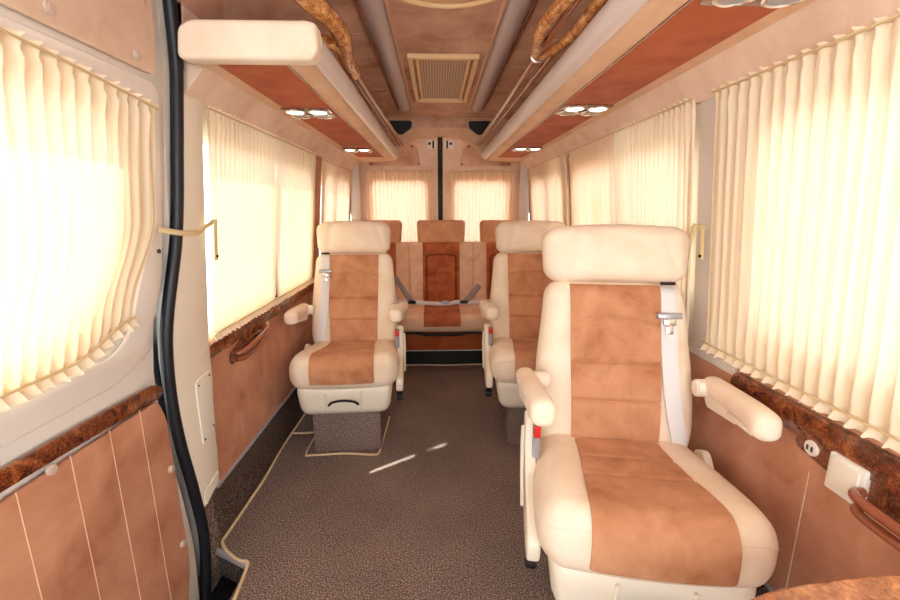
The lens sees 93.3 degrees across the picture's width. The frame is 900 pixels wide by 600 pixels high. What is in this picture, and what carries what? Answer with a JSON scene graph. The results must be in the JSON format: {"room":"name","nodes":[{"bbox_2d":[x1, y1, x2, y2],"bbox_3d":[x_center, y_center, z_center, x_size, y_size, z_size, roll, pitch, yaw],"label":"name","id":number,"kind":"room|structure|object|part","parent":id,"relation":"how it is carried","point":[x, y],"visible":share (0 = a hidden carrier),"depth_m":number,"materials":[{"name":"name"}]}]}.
{"room":"vehicle interior","nodes":[
{"label":"vehicle interior","id":0,"kind":"room"},
{"bbox_2d":[156,0,359,575],"bbox_3d":[-0.792,-0.277,2.555,0.300,1.940,2.640,0,12,-2],"label":"wall","id":1,"kind":"structure","parent":0,"point":[247,392],"depth_m":1.63,"materials":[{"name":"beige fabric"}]},
{"bbox_2d":[0,0,198,599],"bbox_3d":[-0.783,0.311,0.384,0.160,1.970,1.869,0,12,-2],"label":"door","id":2,"kind":"structure","parent":1,"relation":"in","point":[92,507],"depth_m":0.97,"materials":[{"name":"white paint"}]},
{"bbox_3d":[-0.736,-0.537,0.781,0.012,0.022,0.022,0,12,-2],"label":"knob","id":3,"kind":"part","parent":2,"relation":"part of","materials":[{"name":"beige"}]},
{"bbox_3d":[-0.803,0.342,0.856,0.012,0.022,0.022,0,12,-2],"label":"knob","id":4,"kind":"part","parent":2,"relation":"part of","materials":[{"name":"beige"}]},
{"bbox_3d":[-0.719,-0.510,0.231,0.031,0.240,1.714,0,12,-2],"label":"suede panel","id":5,"kind":"part","parent":2,"relation":"part of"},
{"bbox_2d":[0,20,158,411],"bbox_3d":[-0.758,-0.130,0.708,0.086,0.651,0.886,0,12,-2],"label":"curtain","id":6,"kind":"object","parent":2,"relation":"hanging from","point":[78,209],"visible":1,"depth_m":0.84,"materials":[{"name":"beige fabric"}]},
{"bbox_3d":[-0.800,0.800,0.537,0.012,0.810,1.563,0,12,-2],"label":"suede panel","id":7,"kind":"part","parent":2,"relation":"part of","materials":[{"name":"brown leather"}]},
{"bbox_3d":[-0.744,-0.582,1.011,0.012,0.022,0.022,0,12,-2],"label":"knob","id":8,"kind":"part","parent":2,"relation":"part of","materials":[{"name":"beige plastic"}]},
{"bbox_3d":[-0.814,0.493,1.242,0.012,0.022,0.022,0,12,-2],"label":"knob","id":9,"kind":"part","parent":2,"relation":"part of","materials":[{"name":"beige"}]},
{"bbox_3d":[-0.814,0.743,1.296,0.012,0.022,0.022,0,12,-2],"label":"knob","id":10,"kind":"part","parent":2,"relation":"part of","materials":[{"name":"beige"}]},
{"bbox_2d":[153,314,175,473],"bbox_3d":[-0.874,0.272,1.345,0.094,1.800,0.270,0,12,-2],"label":"trim","id":11,"kind":"structure","parent":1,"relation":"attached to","point":[157,376],"depth_m":1.30,"materials":[{"name":"black rubber"}]},
{"bbox_2d":[159,227,199,235],"bbox_3d":[-0.756,-0.196,1.205,0.022,0.032,0.188,0,12,-2],"label":"tieback","id":12,"kind":"object","parent":1,"relation":"attached to","point":[161,229],"visible":1,"depth_m":1.17,"materials":[{"name":"beige fabric"}]},
{"bbox_2d":[160,0,210,599],"bbox_3d":[-0.797,0.120,1.269,0.089,1.980,0.186,12,17,43],"label":"door seal","id":13,"kind":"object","parent":1,"relation":"attached to","point":[176,73],"depth_m":1.22,"materials":[{"name":"black rubber"}]},
{"bbox_2d":[177,2,198,61],"bbox_3d":[-0.754,-0.714,1.228,0.042,0.245,0.090,0,12,-2],"label":"trim","id":14,"kind":"structure","parent":1,"relation":"attached to","point":[187,15],"depth_m":1.18,"materials":[{"name":"beige plastic"}]},
{"bbox_2d":[173,94,218,506],"bbox_3d":[-0.793,0.051,1.315,0.100,1.287,0.211,0,12,-2],"label":"trim","id":15,"kind":"structure","parent":1,"relation":"attached to","point":[192,362],"depth_m":1.32,"materials":[{"name":"beige plastic"}]},
{"bbox_2d":[198,219,218,260],"bbox_3d":[-0.771,-0.189,1.357,0.023,0.136,0.116,0,12,-2],"label":"tieback","id":16,"kind":"object","parent":1,"relation":"attached to","point":[213,222],"visible":0.94,"depth_m":1.39,"materials":[{"name":"beige"}]},
{"bbox_2d":[197,494,221,593],"bbox_3d":[-0.869,0.901,1.508,0.065,0.480,0.098,0,12,-2],"label":"trim","id":17,"kind":"structure","parent":1,"relation":"attached to","point":[215,542],"depth_m":1.50,"materials":[{"name":"carpet"}]},
{"bbox_2d":[207,105,278,340],"bbox_3d":[-0.794,-0.293,1.686,0.096,0.768,0.602,0,12,-2],"label":"curtain","id":18,"kind":"object","parent":1,"relation":"hanging from","point":[242,155],"visible":1,"depth_m":1.62,"materials":[{"name":"beige fabric"}]},
{"bbox_2d":[229,321,269,363],"bbox_3d":[-0.818,0.167,1.792,0.056,0.089,0.374,0,12,-2],"label":"handle","id":19,"kind":"object","parent":1,"relation":"attached to","point":[246,346],"visible":0.93,"depth_m":1.72,"materials":[{"name":"brown wood"}]},
{"bbox_2d":[216,387,295,487],"bbox_3d":[-0.877,0.412,2.707,0.021,0.014,2.430,0,12,-2],"label":"baseboard","id":20,"kind":"structure","parent":1,"relation":"attached to","point":[233,466],"depth_m":1.80,"materials":[{"name":"silver metal"}]},
{"bbox_3d":[-0.880,0.146,2.705,0.012,0.520,2.480,0,12,-2],"label":"suede panel","id":21,"kind":"part","parent":1,"relation":"part of","materials":[{"name":"brown leather"}]},
{"bbox_2d":[178,19,398,160],"bbox_3d":[-0.563,-0.943,2.298,0.364,0.114,2.475,0,12,-2],"label":"shelf","id":22,"kind":"object","parent":1,"relation":"attached to","point":[278,63],"visible":1,"depth_m":1.24,"materials":[{"name":"beige fabric"}]},
{"bbox_3d":[-0.577,-0.873,2.213,0.188,0.004,2.170,0,12,-2],"label":"underside panel","id":23,"kind":"part","parent":22,"relation":"part of","materials":[{"name":"orange fabric"}]},
{"bbox_2d":[280,108,336,118],"bbox_3d":[-0.575,-0.764,1.745,0.190,0.012,0.170,0,12,-2],"label":"cluster","id":24,"kind":"object","parent":22,"relation":"attached to","point":[299,113],"visible":1,"depth_m":1.72,"materials":[{"name":"silver metal"}]},
{"bbox_3d":[-0.620,-0.753,1.703,0.062,0.006,0.062,0,12,-2],"label":"bulb","id":25,"kind":"part","parent":24,"relation":"part of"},
{"bbox_3d":[-0.528,-0.754,1.706,0.062,0.006,0.062,0,12,-2],"label":"bulb","id":26,"kind":"part","parent":24,"relation":"part of","materials":[{"name":"white glass"}]},
{"bbox_2d":[293,0,403,145],"bbox_3d":[-0.364,-1.030,2.071,0.156,0.226,2.935,0,12,1],"label":"handrail","id":27,"kind":"object","parent":22,"relation":"attached to","point":[340,42],"visible":0.94,"depth_m":1.29,"materials":[{"name":"brown wood"}]},
{"bbox_3d":[-0.399,-1.064,2.541,0.017,0.021,2.000,0,12,-1],"label":"rail","id":28,"kind":"part","parent":27,"relation":"part of","materials":[{"name":"orange metal"}]},
{"bbox_3d":[-0.377,-1.065,2.531,0.026,0.036,2.020,0,12,-1],"label":"rail","id":29,"kind":"part","parent":27,"relation":"part of","materials":[{"name":"orange metal"}]},
{"bbox_2d":[342,148,372,152],"bbox_3d":[-0.617,-1.004,2.854,0.180,0.012,0.170,0,12,-2],"label":"cluster","id":30,"kind":"object","parent":22,"relation":"attached to","point":[349,150],"visible":1,"depth_m":2.82,"materials":[{"name":"silver metal"}]},
{"bbox_2d":[276,137,316,302],"bbox_3d":[-0.814,-0.422,2.283,0.093,0.768,0.630,0,12,-2],"label":"curtain","id":31,"kind":"object","parent":1,"relation":"hanging from","point":[295,164],"visible":0.97,"depth_m":2.21,"materials":[{"name":"beige fabric"}]},
{"bbox_2d":[320,158,338,254],"bbox_3d":[-0.836,-0.563,2.949,0.094,0.763,0.402,0,12,-2],"label":"curtain","id":32,"kind":"object","parent":1,"relation":"hanging from","point":[329,169],"visible":0.52,"depth_m":2.87,"materials":[{"name":"beige fabric"}]},
{"bbox_2d":[335,164,351,220],"bbox_3d":[-0.849,-0.655,3.371,0.096,0.763,0.523,0,12,-2],"label":"curtain","id":33,"kind":"object","parent":1,"relation":"hanging from","point":[343,181],"visible":0.4,"depth_m":3.30,"materials":[{"name":"beige fabric"}]},
{"bbox_2d":[144,0,591,119],"bbox_3d":[-0.009,-0.894,1.367,1.680,0.410,4.750,0,12,-2],"label":"ceiling","id":34,"kind":"structure","parent":0,"point":[383,32],"depth_m":1.88,"materials":[{"name":"fabric"}]},
{"bbox_3d":[-0.319,-0.967,1.080,0.008,0.017,4.200,0,12,-2],"label":"rib trim","id":35,"kind":"part","parent":34,"relation":"part of","materials":[{"name":"orange metal"}]},
{"bbox_3d":[-0.213,-0.970,1.083,0.012,0.013,4.200,0,12,-2],"label":"rib trim","id":36,"kind":"part","parent":34,"relation":"part of","materials":[{"name":"beige fabric"}]},
{"bbox_2d":[407,53,478,102],"bbox_3d":[-0.046,-1.254,2.450,0.344,0.022,0.880,0,12,-2],"label":"ceiling vent","id":37,"kind":"object","parent":34,"relation":"in","point":[442,77],"visible":1,"depth_m":2.34,"materials":[{"name":"brown"}]},
{"bbox_3d":[-0.046,-1.258,2.449,0.270,0.014,0.800,0,12,-2],"label":"frame","id":38,"kind":"part","parent":37,"relation":"part of","materials":[{"name":"brown"}]},
{"bbox_2d":[401,0,494,8],"bbox_3d":[-0.008,-1.005,1.307,0.490,0.036,0.490,0,12,-2],"label":"recessed light","id":39,"kind":"object","parent":34,"relation":"in","point":[439,4],"visible":1,"depth_m":1.51,"materials":[{"name":"brown"}]},
{"bbox_2d":[420,0,474,3],"bbox_3d":[-0.008,-1.002,1.308,0.456,0.030,0.456,0,12,-2],"label":"diffuser","id":40,"kind":"object","parent":39,"relation":"attached to","point":[421,1],"depth_m":1.51,"materials":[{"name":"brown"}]},
{"bbox_3d":[0.211,-0.973,1.097,0.012,0.013,4.200,0,12,-2],"label":"rib trim","id":41,"kind":"part","parent":34,"relation":"part of","materials":[{"name":"beige fabric"}]},
{"bbox_3d":[0.317,-0.971,1.100,0.008,0.017,4.200,0,12,-2],"label":"rib trim","id":42,"kind":"part","parent":34,"relation":"part of","materials":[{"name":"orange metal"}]},
{"bbox_2d":[350,117,528,219],"bbox_3d":[-0.082,-0.628,3.730,1.560,1.810,0.162,0,12,-2],"label":"wall","id":43,"kind":"structure","parent":0,"point":[422,127],"depth_m":3.50,"materials":[{"name":"beige fabric"}]},
{"bbox_3d":[-0.820,-0.473,3.791,0.085,1.480,0.060,0,12,-2],"label":"corner post","id":44,"kind":"part","parent":43,"relation":"part of","materials":[{"name":"beige plastic"}]},
{"bbox_2d":[351,137,437,219],"bbox_3d":[-0.496,-0.637,3.840,0.778,1.780,0.047,0,12,-2],"label":"door","id":45,"kind":"structure","parent":43,"relation":"in","point":[422,153],"depth_m":3.71,"materials":[{"name":"beige fabric"}]},
{"bbox_3d":[-0.484,-1.259,3.694,0.452,0.178,0.010,0,12,-2],"label":"suede panel","id":46,"kind":"part","parent":45,"relation":"part of","materials":[{"name":"brown leather"}]},
{"bbox_2d":[365,170,433,242],"bbox_3d":[-0.442,-0.684,3.805,0.595,0.920,0.034,0,12,-2],"label":"curtain","id":47,"kind":"object","parent":45,"relation":"hanging from","point":[405,196],"visible":0.56,"depth_m":3.76,"materials":[{"name":"beige fabric"}]},
{"bbox_3d":[-0.160,-1.348,3.685,0.080,0.075,0.008,0,12,-2],"label":"hinge plate","id":48,"kind":"part","parent":45,"relation":"part of","materials":[{"name":"white plastic"}]},
{"bbox_2d":[390,120,411,134],"bbox_3d":[-0.406,-1.407,3.472,0.190,0.108,0.020,0,12,-2],"label":"speaker","id":49,"kind":"object","parent":43,"relation":"in","point":[401,127],"visible":0.88,"depth_m":3.46,"materials":[{"name":"black plastic"}]},
{"bbox_2d":[438,137,442,219],"bbox_3d":[-0.086,-0.633,3.868,0.042,1.800,0.030,0,12,-2],"label":"trim","id":50,"kind":"structure","parent":43,"relation":"attached to","point":[440,139],"depth_m":3.76,"materials":[{"name":"black"}]},
{"bbox_2d":[469,121,490,134],"bbox_3d":[0.247,-1.412,3.492,0.190,0.108,0.020,0,12,-2],"label":"speaker","id":51,"kind":"object","parent":43,"relation":"in","point":[478,127],"visible":0.85,"depth_m":3.48,"materials":[{"name":"black plastic"}]},
{"bbox_2d":[443,137,519,219],"bbox_3d":[0.325,-0.642,3.866,0.778,1.780,0.047,0,12,-2],"label":"door","id":52,"kind":"structure","parent":43,"relation":"in","point":[458,155],"depth_m":3.73,"materials":[{"name":"beige fabric"}]},
{"bbox_3d":[-0.010,-1.349,3.690,0.080,0.075,0.008,0,12,-2],"label":"hinge plate","id":53,"kind":"part","parent":52,"relation":"part of","materials":[{"name":"white plastic"}]},
{"bbox_2d":[448,170,515,241],"bbox_3d":[0.283,-0.689,3.827,0.596,0.920,0.036,0,12,-2],"label":"curtain","id":54,"kind":"object","parent":52,"relation":"hanging from","point":[476,196],"visible":0.6,"depth_m":3.78,"materials":[{"name":"beige fabric"}]},
{"bbox_3d":[0.313,-1.264,3.719,0.452,0.178,0.010,0,12,-2],"label":"suede panel","id":55,"kind":"part","parent":52,"relation":"part of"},
{"bbox_3d":[0.654,-0.483,3.838,0.085,1.480,0.060,0,12,-2],"label":"corner post","id":56,"kind":"part","parent":43,"relation":"part of","materials":[{"name":"beige plastic"}]},
{"bbox_2d":[199,350,768,599],"bbox_3d":[-0.054,0.868,1.747,1.810,0.485,4.750,0,12,-2],"label":"floor","id":57,"kind":"structure","parent":0,"point":[438,514],"depth_m":1.73,"materials":[{"name":"carpet"}]},
{"bbox_2d":[221,413,305,599],"bbox_3d":[-0.804,0.842,1.763,0.138,0.011,1.658,-2,12,-8],"label":"piping","id":58,"kind":"object","parent":57,"relation":"on","point":[223,545],"visible":0.98,"depth_m":1.63,"materials":[{"name":"beige"}]},
{"bbox_2d":[292,416,389,456],"bbox_3d":[-0.607,0.728,2.290,0.530,0.010,0.395,0,12,-2],"label":"piping","id":59,"kind":"object","parent":57,"relation":"on","point":[308,448],"visible":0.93,"depth_m":2.12,"materials":[{"name":"beige fabric"}]},
{"bbox_2d":[284,220,408,451],"bbox_3d":[-0.526,0.152,2.299,0.602,1.130,0.734,-1,12,-5],"label":"seat","id":60,"kind":"object","parent":57,"relation":"on","point":[345,379],"visible":1,"depth_m":2.28,"materials":[{"name":"leather"}]},
{"bbox_3d":[-0.789,0.063,2.209,0.067,0.076,0.317,-1,12,-5],"label":"armrest","id":61,"kind":"part","parent":60,"relation":"part of","materials":[{"name":"beige leather"}]},
{"bbox_2d":[289,339,399,389],"bbox_3d":[-0.528,0.298,2.237,0.524,0.173,0.535,-1,12,-5],"label":"seat cushion","id":62,"kind":"object","parent":60,"relation":"on","point":[328,364],"depth_m":2.00,"materials":[{"name":"brown leather"}]},
{"bbox_3d":[-0.554,0.013,2.488,0.486,0.559,0.258,-1,12,-5],"label":"backrest","id":63,"kind":"part","parent":60,"relation":"part of","materials":[{"name":"brown leather"}]},
{"bbox_3d":[-0.265,0.053,2.252,0.066,0.076,0.317,1,12,3],"label":"armrest","id":64,"kind":"part","parent":60,"relation":"part of","materials":[{"name":"beige leather"}]},
{"bbox_3d":[-0.259,0.498,2.212,0.030,0.044,0.044,-1,12,-5],"label":"adjuster knob","id":65,"kind":"part","parent":60,"relation":"part of","materials":[{"name":"black plastic"}]},
{"bbox_3d":[-0.246,0.280,2.316,0.014,0.164,0.182,-1,12,-7],"label":"recline lever","id":66,"kind":"part","parent":60,"relation":"part of","materials":[{"name":"white plastic"}]},
{"bbox_2d":[357,220,518,349],"bbox_3d":[-0.066,-0.123,3.349,1.561,0.983,0.635,0,12,-2],"label":"bench","id":67,"kind":"object","parent":57,"relation":"on","point":[443,278],"visible":0.46,"depth_m":3.46,"materials":[{"name":"brown leather"}]},
{"bbox_3d":[-0.592,-0.187,3.522,0.521,0.586,0.195,0,12,-2],"label":"backrest","id":68,"kind":"part","parent":67,"relation":"part of","materials":[{"name":"beige leather"}]},
{"bbox_3d":[-0.073,-0.191,3.539,0.521,0.586,0.195,0,12,-2],"label":"backrest","id":69,"kind":"part","parent":67,"relation":"part of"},
{"bbox_3d":[-0.057,0.249,3.143,1.480,0.040,0.022,0,12,-2],"label":"bench frame","id":70,"kind":"part","parent":67,"relation":"part of","materials":[{"name":"black"}]},
{"bbox_2d":[398,304,489,331],"bbox_3d":[-0.065,0.122,3.351,1.550,0.142,0.520,0,12,-2],"label":"bench cushion","id":71,"kind":"object","parent":67,"relation":"on","point":[420,317],"depth_m":3.11,"materials":[{"name":"beige leather"}]},
{"bbox_3d":[0.447,-0.194,3.555,0.521,0.586,0.195,0,12,-2],"label":"backrest","id":72,"kind":"part","parent":67,"relation":"part of","materials":[{"name":"beige leather"}]},
{"bbox_2d":[406,364,482,365],"bbox_3d":[-0.061,0.506,3.317,1.600,0.009,0.021,0,12,-2],"label":"piping","id":73,"kind":"object","parent":57,"relation":"on","point":[408,364],"visible":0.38,"depth_m":3.31,"materials":[{"name":"beige fabric"}]},
{"bbox_2d":[479,220,565,444],"bbox_3d":[0.463,0.141,2.349,0.602,1.130,0.734,0,12,2],"label":"seat","id":74,"kind":"object","parent":57,"relation":"on","point":[519,283],"visible":0.52,"depth_m":2.46,"materials":[{"name":"leather"}]},
{"bbox_3d":[0.184,0.272,2.354,0.014,0.164,0.182,1,12,4],"label":"recline lever","id":75,"kind":"part","parent":74,"relation":"part of","materials":[{"name":"white plastic"}]},
{"bbox_3d":[0.204,0.045,2.291,0.066,0.076,0.317,-1,12,-6],"label":"armrest","id":76,"kind":"part","parent":74,"relation":"part of","materials":[{"name":"beige leather"}]},
{"bbox_3d":[0.204,0.490,2.251,0.030,0.044,0.044,0,12,2],"label":"adjuster knob","id":77,"kind":"part","parent":74,"relation":"part of","materials":[{"name":"black plastic"}]},
{"bbox_2d":[489,337,517,383],"bbox_3d":[0.469,0.287,2.288,0.524,0.173,0.535,0,12,2],"label":"seat cushion","id":78,"kind":"object","parent":74,"relation":"on","point":[503,351],"depth_m":2.08,"materials":[{"name":"beige leather"}]},
{"bbox_3d":[0.481,0.002,2.539,0.486,0.559,0.258,0,12,2],"label":"backrest","id":79,"kind":"part","parent":74,"relation":"part of","materials":[{"name":"brown leather"}]},
{"bbox_2d":[516,224,782,599],"bbox_3d":[0.492,0.376,1.223,0.602,1.148,0.732,2,12,7],"label":"seat","id":80,"kind":"object","parent":57,"relation":"on","point":[617,502],"visible":1,"depth_m":1.20,"materials":[{"name":"leather"}]},
{"bbox_3d":[0.212,0.480,1.250,0.014,0.164,0.182,2,12,9],"label":"recline lever","id":81,"kind":"part","parent":80,"relation":"part of","materials":[{"name":"white plastic"}]},
{"bbox_3d":[0.218,0.698,1.146,0.030,0.044,0.044,2,12,7],"label":"adjuster knob","id":82,"kind":"part","parent":80,"relation":"part of","materials":[{"name":"black"}]},
{"bbox_3d":[0.230,0.254,1.185,0.066,0.076,0.317,0,12,0],"label":"armrest","id":83,"kind":"part","parent":80,"relation":"part of","materials":[{"name":"beige leather"}]},
{"bbox_3d":[0.530,0.221,1.407,0.486,0.551,0.256,2,12,7],"label":"backrest","id":84,"kind":"part","parent":80,"relation":"part of","materials":[{"name":"brown leather"}]},
{"bbox_2d":[533,434,778,587],"bbox_3d":[0.489,0.501,1.158,0.524,0.173,0.535,2,12,7],"label":"seat cushion","id":85,"kind":"object","parent":80,"relation":"on","point":[614,510],"depth_m":0.95,"materials":[{"name":"brown leather"}]},
{"bbox_3d":[0.751,0.268,1.117,0.067,0.076,0.317,2,12,7],"label":"armrest","id":86,"kind":"part","parent":80,"relation":"part of","materials":[{"name":"beige leather"}]},
{"bbox_2d":[751,575,899,599],"bbox_3d":[0.587,0.807,0.288,0.500,0.700,0.784,0,12,-2],"label":"side table","id":87,"kind":"object","parent":57,"relation":"on","point":[875,587],"visible":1,"depth_m":0.57,"materials":[{"name":"brown wood"}]},
{"bbox_2d":[522,0,899,589],"bbox_3d":[0.740,-0.064,1.572,0.300,1.940,4.750,0,12,-2],"label":"wall","id":88,"kind":"structure","parent":0,"point":[819,537],"depth_m":1.06,"materials":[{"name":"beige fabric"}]},
{"bbox_2d":[528,161,546,220],"bbox_3d":[0.706,-0.676,3.412,0.098,0.788,0.534,0,12,-2],"label":"curtain","id":89,"kind":"object","parent":88,"relation":"hanging from","point":[536,172],"visible":0.51,"depth_m":3.34,"materials":[{"name":"beige fabric"}]},
{"bbox_2d":[543,152,566,225],"bbox_3d":[0.722,-0.567,2.907,0.097,0.788,0.513,0,12,-2],"label":"curtain","id":90,"kind":"object","parent":88,"relation":"hanging from","point":[555,168],"visible":0.54,"depth_m":2.82,"materials":[{"name":"beige fabric"}]},
{"bbox_2d":[567,131,614,225],"bbox_3d":[0.743,-0.432,2.281,0.096,0.788,0.648,0,12,-2],"label":"curtain","id":91,"kind":"object","parent":88,"relation":"hanging from","point":[591,164],"visible":0.51,"depth_m":2.17,"materials":[{"name":"beige fabric"}]},
{"bbox_2d":[482,0,815,160],"bbox_3d":[0.505,-0.761,1.449,0.348,0.110,4.280,0,12,-2],"label":"shelf","id":92,"kind":"object","parent":88,"relation":"attached to","point":[629,49],"visible":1,"depth_m":1.12,"materials":[{"name":"beige fabric"}]},
{"bbox_2d":[511,147,542,151],"bbox_3d":[0.505,-0.992,2.801,0.180,0.012,0.170,0,12,-2],"label":"cluster","id":93,"kind":"object","parent":92,"relation":"attached to","point":[515,149],"visible":1,"depth_m":2.77,"materials":[{"name":"silver metal"}]},
{"bbox_2d":[475,0,607,146],"bbox_3d":[0.288,-0.979,2.111,0.140,0.067,2.920,0,12,-2],"label":"handrail","id":94,"kind":"object","parent":92,"relation":"attached to","point":[559,11],"visible":0.98,"depth_m":1.26,"materials":[{"name":"brown wood"}]},
{"bbox_3d":[0.294,-1.051,2.480,0.019,0.023,2.170,-1,12,-2],"label":"rail","id":95,"kind":"part","parent":94,"relation":"part of","materials":[{"name":"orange metal"}]},
{"bbox_2d":[554,104,613,115],"bbox_3d":[0.527,-0.751,1.687,0.190,0.012,0.170,0,12,-2],"label":"cluster","id":96,"kind":"object","parent":92,"relation":"attached to","point":[568,109],"visible":1,"depth_m":1.65,"materials":[{"name":"silver metal"}]},
{"bbox_3d":[0.482,-0.741,1.645,0.062,0.006,0.062,0,12,-2],"label":"bulb","id":97,"kind":"part","parent":96,"relation":"part of","materials":[{"name":"white glass"}]},
{"bbox_3d":[0.574,-0.741,1.648,0.062,0.006,0.062,0,12,-2],"label":"bulb","id":98,"kind":"part","parent":96,"relation":"part of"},
{"bbox_2d":[700,0,804,7],"bbox_3d":[0.569,-0.545,0.735,0.190,0.012,0.170,0,12,-2],"label":"cluster","id":99,"kind":"object","parent":92,"relation":"attached to","point":[718,3],"visible":1,"depth_m":0.79,"materials":[{"name":"silver metal"}]},
{"bbox_2d":[610,96,695,333],"bbox_3d":[0.764,-0.299,1.669,0.096,0.788,0.617,0,12,-2],"label":"curtain","id":100,"kind":"object","parent":88,"relation":"hanging from","point":[653,159],"visible":0.45,"depth_m":1.53,"materials":[{"name":"beige fabric"}]},
{"bbox_2d":[689,223,699,253],"bbox_3d":[0.768,-0.191,1.353,0.011,0.109,0.067,1,12,6],"label":"tieback","id":101,"kind":"object","parent":88,"relation":"attached to","point":[693,227],"visible":0.8,"depth_m":1.34,"materials":[{"name":"beige fabric"}]},
{"bbox_2d":[698,224,706,259],"bbox_3d":[0.774,-0.178,1.307,0.016,0.106,0.042,0,12,-2],"label":"tieback","id":102,"kind":"object","parent":88,"relation":"attached to","point":[702,227],"visible":1,"depth_m":1.30,"materials":[{"name":"beige"}]},
{"bbox_2d":[763,582,774,591],"bbox_3d":[0.827,0.635,1.675,0.021,0.014,4.650,0,12,-2],"label":"baseboard","id":103,"kind":"structure","parent":88,"relation":"attached to","point":[769,588],"depth_m":1.11,"materials":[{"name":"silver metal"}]},
{"bbox_3d":[0.827,0.372,1.659,0.012,0.520,4.730,0,12,-2],"label":"suede panel","id":104,"kind":"part","parent":88,"relation":"part of","materials":[{"name":"brown leather"}]},
{"bbox_2d":[700,8,899,453],"bbox_3d":[0.796,-0.091,0.698,0.095,0.773,1.191,0,12,-2],"label":"curtain","id":105,"kind":"object","parent":88,"relation":"hanging from","point":[804,290],"visible":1,"depth_m":0.92,"materials":[{"name":"beige fabric"}]},
{"bbox_2d":[796,435,899,551],"bbox_3d":[0.804,0.385,0.812,0.087,0.095,0.428,0,12,-2],"label":"switch plate","id":106,"kind":"object","parent":88,"relation":"attached to","point":[842,474],"depth_m":0.84,"materials":[{"name":"white plastic"}]},
{"bbox_2d":[804,440,819,456],"bbox_3d":[0.826,0.338,0.971,0.010,0.036,0.036,0,12,-2],"label":"socket","id":107,"kind":"object","parent":106,"relation":"attached to","point":[811,448],"depth_m":0.97,"materials":[{"name":"white plastic"}]},
{"bbox_3d":[0.792,0.412,0.751,0.046,0.054,0.209,0,12,2],"label":"pull handle","id":108,"kind":"part","parent":106,"relation":"part of","materials":[{"name":"brown leather"}]}
]}

